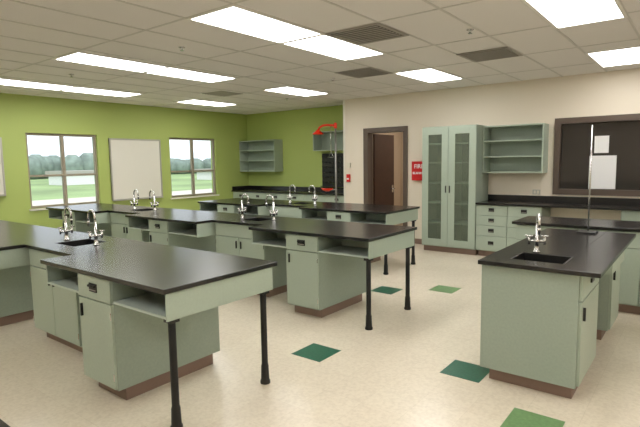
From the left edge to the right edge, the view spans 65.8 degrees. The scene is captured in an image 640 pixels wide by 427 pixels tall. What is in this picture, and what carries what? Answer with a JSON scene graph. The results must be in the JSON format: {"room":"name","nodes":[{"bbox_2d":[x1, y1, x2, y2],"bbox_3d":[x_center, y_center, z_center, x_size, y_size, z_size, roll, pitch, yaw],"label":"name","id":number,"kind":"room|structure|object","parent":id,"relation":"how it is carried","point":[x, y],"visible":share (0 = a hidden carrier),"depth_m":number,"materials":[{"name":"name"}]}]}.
{"room":"science classroom","nodes":[
{"label":"science classroom","id":0,"kind":"room"},
{"bbox_2d":[0,93,248,228],"bbox_3d":[-5.453,-0.691,9.020,0.200,2.890,11.620,4,8,38],"label":"wall","id":1,"kind":"structure","parent":0,"point":[20,115],"depth_m":10.19,"materials":[{"name":"green paint"}]},
{"bbox_2d":[0,137,5,195],"bbox_3d":[-6.146,-0.726,7.888,0.080,1.020,2.000,4,8,38],"label":"whiteboard","id":2,"kind":"object","parent":1,"relation":"attached to","point":[2,174],"visible":1,"depth_m":8.66,"materials":[{"name":"white"}]},
{"bbox_2d":[25,133,99,210],"bbox_3d":[-4.937,-0.820,9.570,0.150,1.425,1.400,4,8,38],"label":"window","id":3,"kind":"structure","parent":1,"relation":"in","point":[63,174],"depth_m":9.59,"materials":[{"name":"beige wood"}]},
{"bbox_2d":[108,138,162,200],"bbox_3d":[-3.947,-0.959,10.718,0.080,1.300,1.220,4,8,38],"label":"whiteboard","id":4,"kind":"object","parent":1,"relation":"attached to","point":[134,163],"visible":0.98,"depth_m":10.69,"materials":[{"name":"white plastic"}]},
{"bbox_2d":[169,137,218,198],"bbox_3d":[-3.061,-1.103,11.978,0.150,1.425,1.430,4,8,38],"label":"window","id":5,"kind":"structure","parent":1,"relation":"in","point":[193,195],"depth_m":12.02,"materials":[{"name":"beige"}]},
{"bbox_2d":[247,105,343,187],"bbox_3d":[-0.431,-1.114,12.295,3.700,2.890,0.150,4,8,38],"label":"wall","id":6,"kind":"structure","parent":0,"point":[302,166],"depth_m":12.28,"materials":[{"name":"green paint"}]},
{"bbox_2d":[239,139,282,171],"bbox_3d":[-1.533,-1.488,12.810,1.250,0.800,0.319,4,8,38],"label":"upper cabinet","id":7,"kind":"object","parent":6,"relation":"attached to","point":[255,155],"visible":1,"depth_m":12.95,"materials":[{"name":"green laminate"}]},
{"bbox_2d":[313,130,342,150],"bbox_3d":[0.304,-1.665,11.357,0.950,0.440,0.319,4,8,38],"label":"upper cabinet","id":8,"kind":"object","parent":6,"relation":"attached to","point":[325,142],"visible":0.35,"depth_m":11.57,"materials":[{"name":"green laminate"}]},
{"bbox_2d":[320,153,343,186],"bbox_3d":[0.366,-1.007,11.493,0.850,0.780,0.152,4,8,38],"label":"drying rack","id":9,"kind":"object","parent":6,"relation":"attached to","point":[328,164],"visible":0.66,"depth_m":11.60,"materials":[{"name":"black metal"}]},
{"bbox_2d":[0,225,639,426],"bbox_3d":[-0.046,1.059,5.890,12.750,0.100,13.400,4,8,38],"label":"floor","id":10,"kind":"structure","parent":0,"point":[386,375],"depth_m":3.75,"materials":[{"name":"tile"}]},
{"bbox_2d":[0,419,9,426],"bbox_3d":[-1.708,1.047,1.482,1.600,0.900,0.955,4,8,38],"label":"lab table","id":11,"kind":"object","parent":10,"relation":"on","point":[2,423],"visible":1,"depth_m":1.39,"materials":[{"name":"black laminate"}]},
{"bbox_2d":[0,220,30,227],"bbox_3d":[-4.126,0.593,6.144,0.918,0.900,0.710,4,8,38],"label":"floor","id":12,"kind":"structure","parent":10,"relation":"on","point":[3,223],"depth_m":6.14,"materials":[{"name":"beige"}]},
{"bbox_2d":[0,225,93,325],"bbox_3d":[-3.212,0.670,5.278,1.590,0.900,0.965,4,8,38],"label":"lab table","id":13,"kind":"object","parent":10,"relation":"on","point":[16,298],"visible":0.38,"depth_m":5.08,"materials":[{"name":"green laminate"}]},
{"bbox_2d":[24,235,149,352],"bbox_3d":[-2.142,0.723,4.613,0.918,0.900,0.710,4,8,38],"label":"base cabinet","id":14,"kind":"object","parent":10,"relation":"on","point":[56,309],"visible":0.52,"depth_m":4.41,"materials":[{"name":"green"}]},
{"bbox_2d":[57,207,74,239],"bbox_3d":[-2.418,0.099,4.755,0.162,0.320,0.166,4,8,38],"label":"faucet","id":15,"kind":"object","parent":14,"relation":"on","point":[65,230],"visible":1,"depth_m":4.77,"materials":[{"name":"silver metal"}]},
{"bbox_2d":[86,209,104,245],"bbox_3d":[-2.059,0.122,4.478,0.162,0.320,0.166,4,8,38],"label":"faucet","id":16,"kind":"object","parent":14,"relation":"on","point":[95,235],"visible":1,"depth_m":4.44,"materials":[{"name":"silver metal"}]},
{"bbox_2d":[46,203,145,236],"bbox_3d":[-3.841,0.335,8.549,1.590,0.900,0.975,4,8,38],"label":"lab table","id":17,"kind":"object","parent":10,"relation":"on","point":[79,212],"visible":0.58,"depth_m":8.23,"materials":[{"name":"green laminate"}]},
{"bbox_2d":[108,207,177,241],"bbox_3d":[-2.771,0.388,7.884,0.918,0.900,0.720,4,8,38],"label":"base cabinet","id":18,"kind":"object","parent":10,"relation":"on","point":[119,225],"visible":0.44,"depth_m":7.65,"materials":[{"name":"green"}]},
{"bbox_2d":[129,189,138,208],"bbox_3d":[-2.959,-0.231,7.958,0.162,0.320,0.166,4,8,38],"label":"faucet","id":19,"kind":"object","parent":18,"relation":"on","point":[133,201],"visible":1,"depth_m":7.98,"materials":[{"name":"silver metal"}]},
{"bbox_2d":[149,190,158,210],"bbox_3d":[-2.600,-0.207,7.681,0.162,0.320,0.166,4,8,38],"label":"faucet","id":20,"kind":"object","parent":18,"relation":"on","point":[154,204],"visible":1,"depth_m":7.64,"materials":[{"name":"silver metal"}]},
{"bbox_2d":[40,243,276,426],"bbox_3d":[-1.228,0.800,3.747,1.590,0.900,0.965,4,8,38],"label":"lab table","id":21,"kind":"object","parent":10,"relation":"on","point":[149,316],"visible":1,"depth_m":3.43,"materials":[{"name":"green laminate"}]},
{"bbox_2d":[125,209,251,251],"bbox_3d":[-1.856,0.465,7.018,1.590,0.900,0.975,4,8,38],"label":"lab table","id":22,"kind":"object","parent":10,"relation":"on","point":[192,229],"visible":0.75,"depth_m":6.72,"materials":[{"name":"green laminate"}]},
{"bbox_2d":[198,198,293,215],"bbox_3d":[-1.372,0.214,9.329,1.590,0.900,1.025,4,8,38],"label":"lab table","id":23,"kind":"object","parent":10,"relation":"on","point":[256,206],"visible":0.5,"depth_m":9.03,"materials":[{"name":"green laminate"}]},
{"bbox_2d":[212,215,302,296],"bbox_3d":[-0.786,0.519,6.353,0.918,0.900,0.720,4,8,38],"label":"base cabinet","id":24,"kind":"object","parent":10,"relation":"on","point":[233,235],"visible":0.56,"depth_m":6.07,"materials":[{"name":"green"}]},
{"bbox_2d":[237,194,249,217],"bbox_3d":[-0.975,-0.100,6.427,0.162,0.320,0.166,4,8,38],"label":"faucet","id":25,"kind":"object","parent":24,"relation":"on","point":[242,211],"visible":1,"depth_m":6.45,"materials":[{"name":"silver metal"}]},
{"bbox_2d":[265,195,277,220],"bbox_3d":[-0.616,-0.076,6.150,0.162,0.320,0.166,4,8,38],"label":"faucet","id":26,"kind":"object","parent":24,"relation":"on","point":[273,213],"visible":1,"depth_m":6.12,"materials":[{"name":"silver metal"}]},
{"bbox_2d":[231,185,343,202],"bbox_3d":[-0.663,-0.139,12.093,3.679,1.000,0.629,4,8,38],"label":"base cabinet","id":27,"kind":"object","parent":10,"relation":"on","point":[254,192],"depth_m":12.04,"materials":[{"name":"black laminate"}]},
{"bbox_2d":[268,201,335,217],"bbox_3d":[-0.301,0.268,8.664,0.918,0.900,0.770,4,8,38],"label":"base cabinet","id":28,"kind":"object","parent":10,"relation":"on","point":[285,209],"visible":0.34,"depth_m":8.40,"materials":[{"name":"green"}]},
{"bbox_2d":[287,185,295,202],"bbox_3d":[-0.490,-0.351,8.738,0.162,0.320,0.166,4,8,38],"label":"faucet","id":29,"kind":"object","parent":28,"relation":"on","point":[289,195],"visible":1,"depth_m":8.76,"materials":[{"name":"silver metal"}]},
{"bbox_2d":[308,185,317,203],"bbox_3d":[-0.132,-0.328,8.461,0.162,0.320,0.166,4,8,38],"label":"faucet","id":30,"kind":"object","parent":28,"relation":"on","point":[314,196],"visible":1,"depth_m":8.42,"materials":[{"name":"silver metal"}]},
{"bbox_2d":[292,343,340,361],"bbox_3d":[-0.031,1.183,4.225,0.304,0.002,0.304,4,8,38],"label":"tile","id":31,"kind":"object","parent":10,"relation":"on","point":[316,352],"depth_m":4.22,"materials":[{"name":"teal tile"}]},
{"bbox_2d":[312,123,336,202],"bbox_3d":[0.100,-0.706,10.589,0.662,2.420,0.324,5,8,43],"label":"shower","id":32,"kind":"object","parent":10,"relation":"on","point":[317,132],"visible":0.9,"depth_m":10.44,"materials":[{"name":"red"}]},
{"bbox_2d":[248,218,416,329],"bbox_3d":[0.128,0.596,5.487,1.590,0.900,0.975,4,8,38],"label":"lab table","id":33,"kind":"object","parent":10,"relation":"on","point":[328,261],"visible":1,"depth_m":5.19,"materials":[{"name":"green laminate"}]},
{"bbox_2d":[299,203,419,274],"bbox_3d":[0.613,0.345,7.798,1.590,0.900,1.025,4,8,38],"label":"lab table","id":34,"kind":"object","parent":10,"relation":"on","point":[347,212],"visible":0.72,"depth_m":7.48,"materials":[{"name":"green laminate"}]},
{"bbox_2d":[371,286,402,294],"bbox_3d":[0.834,0.960,6.211,0.304,0.002,0.304,4,8,38],"label":"tile","id":35,"kind":"object","parent":10,"relation":"on","point":[382,289],"depth_m":6.20,"materials":[{"name":"teal tile"}]},
{"bbox_2d":[429,285,460,293],"bbox_3d":[1.568,0.949,6.211,0.304,0.002,0.304,4,8,38],"label":"tile","id":36,"kind":"object","parent":10,"relation":"on","point":[440,288],"depth_m":6.20,"materials":[{"name":"green tile"}]},
{"bbox_2d":[422,124,488,254],"bbox_3d":[2.369,-0.423,8.713,0.970,2.180,0.634,4,8,38],"label":"tall cabinet","id":37,"kind":"object","parent":10,"relation":"on","point":[453,179],"visible":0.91,"depth_m":8.61,"materials":[{"name":"green laminate"}]},
{"bbox_2d":[440,360,488,382],"bbox_3d":[1.127,1.209,3.809,0.304,0.002,0.304,4,8,38],"label":"tile","id":38,"kind":"object","parent":10,"relation":"on","point":[460,369],"depth_m":3.80,"materials":[{"name":"teal tile"}]},
{"bbox_2d":[500,407,564,426],"bbox_3d":[1.299,1.289,3.023,0.304,0.002,0.304,4,8,38],"label":"tile","id":39,"kind":"object","parent":10,"relation":"on","point":[518,417],"depth_m":3.07,"materials":[{"name":"green tile"}]},
{"bbox_2d":[478,228,635,398],"bbox_3d":[2.048,0.709,4.128,0.775,0.900,1.980,4,8,38],"label":"lab table","id":40,"kind":"object","parent":10,"relation":"on","point":[544,313],"visible":0.98,"depth_m":3.46,"materials":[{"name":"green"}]},
{"bbox_2d":[525,213,548,252],"bbox_3d":[1.669,0.146,3.756,0.146,0.309,0.171,-2,6,-12],"label":"faucet","id":41,"kind":"object","parent":40,"relation":"on","point":[536,240],"visible":1,"depth_m":3.78,"materials":[{"name":"silver metal"}]},
{"bbox_2d":[576,125,597,234],"bbox_3d":[2.549,-0.323,4.686,0.160,1.020,0.180,4,8,38],"label":"stand","id":42,"kind":"object","parent":40,"relation":"on","point":[587,231],"visible":1,"depth_m":4.72,"materials":[{"name":"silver metal"}]},
{"bbox_2d":[475,194,639,255],"bbox_3d":[4.697,0.316,6.995,4.875,1.000,0.619,4,8,38],"label":"base cabinet","id":43,"kind":"object","parent":10,"relation":"on","point":[495,230],"depth_m":7.96,"materials":[{"name":"green laminate"}]},
{"bbox_2d":[512,216,639,314],"bbox_3d":[3.419,0.572,5.233,2.520,0.900,0.700,4,8,38],"label":"lab table","id":44,"kind":"object","parent":10,"relation":"on","point":[629,290],"visible":0.2,"depth_m":5.13,"materials":[{"name":"green laminate"}]},
{"bbox_2d":[0,0,639,114],"bbox_3d":[-0.093,-1.924,5.576,12.750,0.120,13.400,4,8,38],"label":"ceiling","id":45,"kind":"structure","parent":0,"point":[492,17],"depth_m":5.50,"materials":[{"name":"tile"}]},
{"bbox_2d":[0,78,75,90],"bbox_3d":[-4.559,-2.014,7.722,0.610,0.011,1.220,4,8,38],"label":"ceiling light","id":46,"kind":"object","parent":45,"relation":"in","point":[3,81],"depth_m":7.76,"materials":[{"name":"white plastic"}]},
{"bbox_2d":[60,87,141,96],"bbox_3d":[-3.812,-2.127,8.680,0.610,0.011,1.220,4,8,38],"label":"ceiling light","id":47,"kind":"object","parent":45,"relation":"in","point":[87,90],"depth_m":8.65,"materials":[{"name":"white plastic"}]},
{"bbox_2d":[52,51,168,72],"bbox_3d":[-2.590,-1.885,6.203,0.610,0.011,1.220,4,8,38],"label":"ceiling light","id":48,"kind":"object","parent":45,"relation":"in","point":[79,57],"depth_m":6.15,"materials":[{"name":"white plastic"}]},
{"bbox_2d":[145,67,237,82],"bbox_3d":[-1.843,-1.997,7.161,0.610,0.011,1.220,4,8,38],"label":"ceiling light","id":49,"kind":"object","parent":45,"relation":"in","point":[174,72],"depth_m":7.13,"materials":[{"name":"white plastic"}]},
{"bbox_2d":[176,99,238,106],"bbox_3d":[-2.386,-2.342,10.510,0.610,0.011,1.220,4,8,38],"label":"ceiling light","id":50,"kind":"object","parent":45,"relation":"in","point":[193,101],"depth_m":10.46,"materials":[{"name":"white plastic"}]},
{"bbox_2d":[198,90,246,96],"bbox_3d":[-1.776,-2.188,9.027,0.610,0.016,0.610,4,8,38],"label":"ceiling vent","id":51,"kind":"object","parent":45,"relation":"in","point":[223,93],"depth_m":8.97,"materials":[{"name":"metal"}]},
{"bbox_2d":[186,4,323,43],"bbox_3d":[-0.566,-1.751,4.641,0.610,0.011,1.220,4,8,38],"label":"ceiling light","id":52,"kind":"object","parent":45,"relation":"in","point":[234,18],"depth_m":4.57,"materials":[{"name":"white plastic"}]},
{"bbox_2d":[262,86,330,96],"bbox_3d":[-0.417,-2.212,8.991,0.610,0.011,1.220,4,8,38],"label":"ceiling light","id":53,"kind":"object","parent":45,"relation":"in","point":[290,90],"depth_m":8.95,"materials":[{"name":"white plastic"}]},
{"bbox_2d":[0,0,639,113],"bbox_3d":[-0.575,-1.789,4.962,12.350,0.004,11.420,4,8,38],"label":"grid","id":54,"kind":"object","parent":45,"relation":"attached to","point":[426,1],"depth_m":5.72,"materials":[{"name":"beige metal"}]},
{"bbox_2d":[282,34,386,60],"bbox_3d":[0.181,-1.864,5.599,0.610,0.011,1.220,4,8,38],"label":"ceiling light","id":55,"kind":"object","parent":45,"relation":"in","point":[326,45],"depth_m":5.56,"materials":[{"name":"white plastic"}]},
{"bbox_2d":[335,67,392,77],"bbox_3d":[0.636,-2.029,7.167,0.610,0.016,0.610,4,8,38],"label":"ceiling vent","id":56,"kind":"object","parent":45,"relation":"in","point":[364,72],"depth_m":7.11,"materials":[{"name":"grey metal"}]},
{"bbox_2d":[325,23,408,44],"bbox_3d":[0.480,-1.796,4.985,0.610,0.016,0.610,4,8,38],"label":"ceiling vent","id":57,"kind":"object","parent":45,"relation":"in","point":[375,32],"depth_m":4.93,"materials":[{"name":"grey metal"}]},
{"bbox_2d":[393,68,464,82],"bbox_3d":[1.674,-2.089,7.515,0.610,0.011,1.220,4,8,38],"label":"ceiling light","id":58,"kind":"object","parent":45,"relation":"in","point":[429,75],"depth_m":7.48,"materials":[{"name":"white plastic"}]},
{"bbox_2d":[456,47,522,61],"bbox_3d":[2.079,-1.934,6.053,0.610,0.016,0.610,4,8,38],"label":"ceiling vent","id":59,"kind":"object","parent":45,"relation":"in","point":[504,52],"depth_m":6.00,"materials":[{"name":"grey metal"}]},
{"bbox_2d":[521,0,627,28],"bbox_3d":[2.189,-1.749,4.213,0.610,0.011,1.220,4,8,38],"label":"ceiling light","id":60,"kind":"object","parent":45,"relation":"in","point":[559,14],"depth_m":4.31,"materials":[{"name":"white plastic"}]},
{"bbox_2d":[585,46,639,67],"bbox_3d":[3.854,-2.000,6.349,0.610,0.011,1.220,4,8,38],"label":"ceiling light","id":61,"kind":"object","parent":45,"relation":"in","point":[628,55],"depth_m":6.29,"materials":[{"name":"white plastic"}]},
{"bbox_2d":[343,100,345,202],"bbox_3d":[0.519,-0.939,10.494,0.042,2.890,0.008,4,8,38],"label":"wall","id":62,"kind":"structure","parent":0,"point":[343,100],"depth_m":10.45,"materials":[{"name":"beige paint"}]},
{"bbox_2d":[374,132,402,225],"bbox_3d":[2.458,-0.980,10.600,3.050,2.890,2.260,4,8,38],"label":"wall","id":63,"kind":"structure","parent":0,"point":[398,136],"depth_m":12.11,"materials":[{"name":"beige paint"}]},
{"bbox_2d":[345,68,639,238],"bbox_3d":[3.976,-0.721,7.919,8.650,2.890,0.140,4,8,38],"label":"wall","id":64,"kind":"structure","parent":0,"point":[544,100],"depth_m":8.44,"materials":[{"name":"beige paint"}]},
{"bbox_2d":[346,174,349,181],"bbox_3d":[0.596,-0.747,10.429,0.080,0.160,0.049,4,8,38],"label":"alarm pull station","id":65,"kind":"object","parent":64,"relation":"attached to","point":[347,175],"visible":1,"depth_m":10.41,"materials":[{"name":"red plastic"}]},
{"bbox_2d":[373,134,394,204],"bbox_3d":[1.392,-0.599,10.578,0.108,2.150,0.800,4,8,38],"label":"door","id":66,"kind":"structure","parent":64,"relation":"in","point":[383,145],"depth_m":10.51,"materials":[{"name":"brown wood"}]},
{"bbox_2d":[363,126,407,225],"bbox_3d":[1.349,-0.585,9.976,1.000,2.270,0.190,4,8,38],"label":"trim","id":67,"kind":"structure","parent":64,"relation":"attached to","point":[368,133],"depth_m":10.07,"materials":[{"name":"brown paint"}]},
{"bbox_2d":[412,161,421,180],"bbox_3d":[1.893,-0.808,9.384,0.300,0.360,0.092,4,8,38],"label":"box","id":68,"kind":"object","parent":64,"relation":"attached to","point":[416,165],"visible":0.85,"depth_m":9.37,"materials":[{"name":"red plastic"}]},
{"bbox_2d":[415,238,421,243],"bbox_3d":[1.358,0.502,10.007,2.030,0.100,0.012,4,8,38],"label":"baseboard","id":69,"kind":"structure","parent":64,"relation":"attached to","point":[417,241],"depth_m":9.58,"materials":[{"name":"brown rubber"}]},
{"bbox_2d":[482,123,548,172],"bbox_3d":[3.216,-1.063,8.171,0.955,0.780,0.329,4,8,38],"label":"upper cabinet","id":70,"kind":"object","parent":64,"relation":"attached to","point":[519,148],"visible":1,"depth_m":8.27,"materials":[{"name":"green laminate"}]},
{"bbox_2d":[532,190,539,194],"bbox_3d":[3.575,-0.355,8.176,0.120,0.080,0.014,4,8,38],"label":"wall outlet","id":71,"kind":"object","parent":64,"relation":"attached to","point":[534,191],"visible":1,"depth_m":8.17,"materials":[{"name":"beige plastic"}]},
{"bbox_2d":[552,113,639,196],"bbox_3d":[4.950,-0.841,7.105,2.930,1.210,0.125,4,8,38],"label":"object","id":72,"kind":"structure","parent":64,"relation":"in","point":[572,136],"depth_m":7.65,"materials":[{"name":"brown paint"}]},
{"bbox_2d":[594,136,608,152],"bbox_3d":[4.303,-1.055,7.560,0.190,0.260,0.038,4,8,38],"label":"paper","id":73,"kind":"object","parent":72,"relation":"attached to","point":[601,145],"visible":1,"depth_m":7.54,"materials":[{"name":"white paper"}]},
{"bbox_2d":[588,155,616,188],"bbox_3d":[4.330,-0.631,7.590,0.360,0.510,0.038,4,8,38],"label":"paper","id":74,"kind":"object","parent":72,"relation":"attached to","point":[603,170],"visible":0.93,"depth_m":7.56,"materials":[{"name":"white paper"}]},
{"label":"outside","id":75,"kind":"structure","parent":0,"visible":0},
{"bbox_2d":[30,173,211,200],"bbox_3d":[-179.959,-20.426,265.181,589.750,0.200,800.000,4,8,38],"label":"ground","id":76,"kind":"structure","parent":75,"point":[41,189],"depth_m":98.55,"materials":[{"name":"green plant"}]},
{"bbox_2d":[28,153,210,179],"bbox_3d":[-62.895,-22.186,219.831,17.544,9.196,580.000,4,8,38],"label":"tree line","id":77,"kind":"object","parent":76,"relation":"on","point":[38,164],"visible":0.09,"depth_m":178.38,"materials":[{"name":"green plant"}]},
{"bbox_2d":[45,169,211,184],"bbox_3d":[-34.348,-11.697,143.809,20.000,3.400,79.000,4,8,38],"label":"houses","id":78,"kind":"structure","parent":76,"relation":"on","point":[87,179],"depth_m":117.00,"materials":[{"name":"white"}]},
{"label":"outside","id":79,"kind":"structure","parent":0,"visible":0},
{"bbox_2d":[32,189,211,205],"bbox_3d":[10.681,-7.987,118.065,12.000,0.030,600.000,4,8,38],"label":"road","id":80,"kind":"structure","parent":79,"point":[81,199],"depth_m":66.14,"materials":[{"name":"beige"}]}
]}

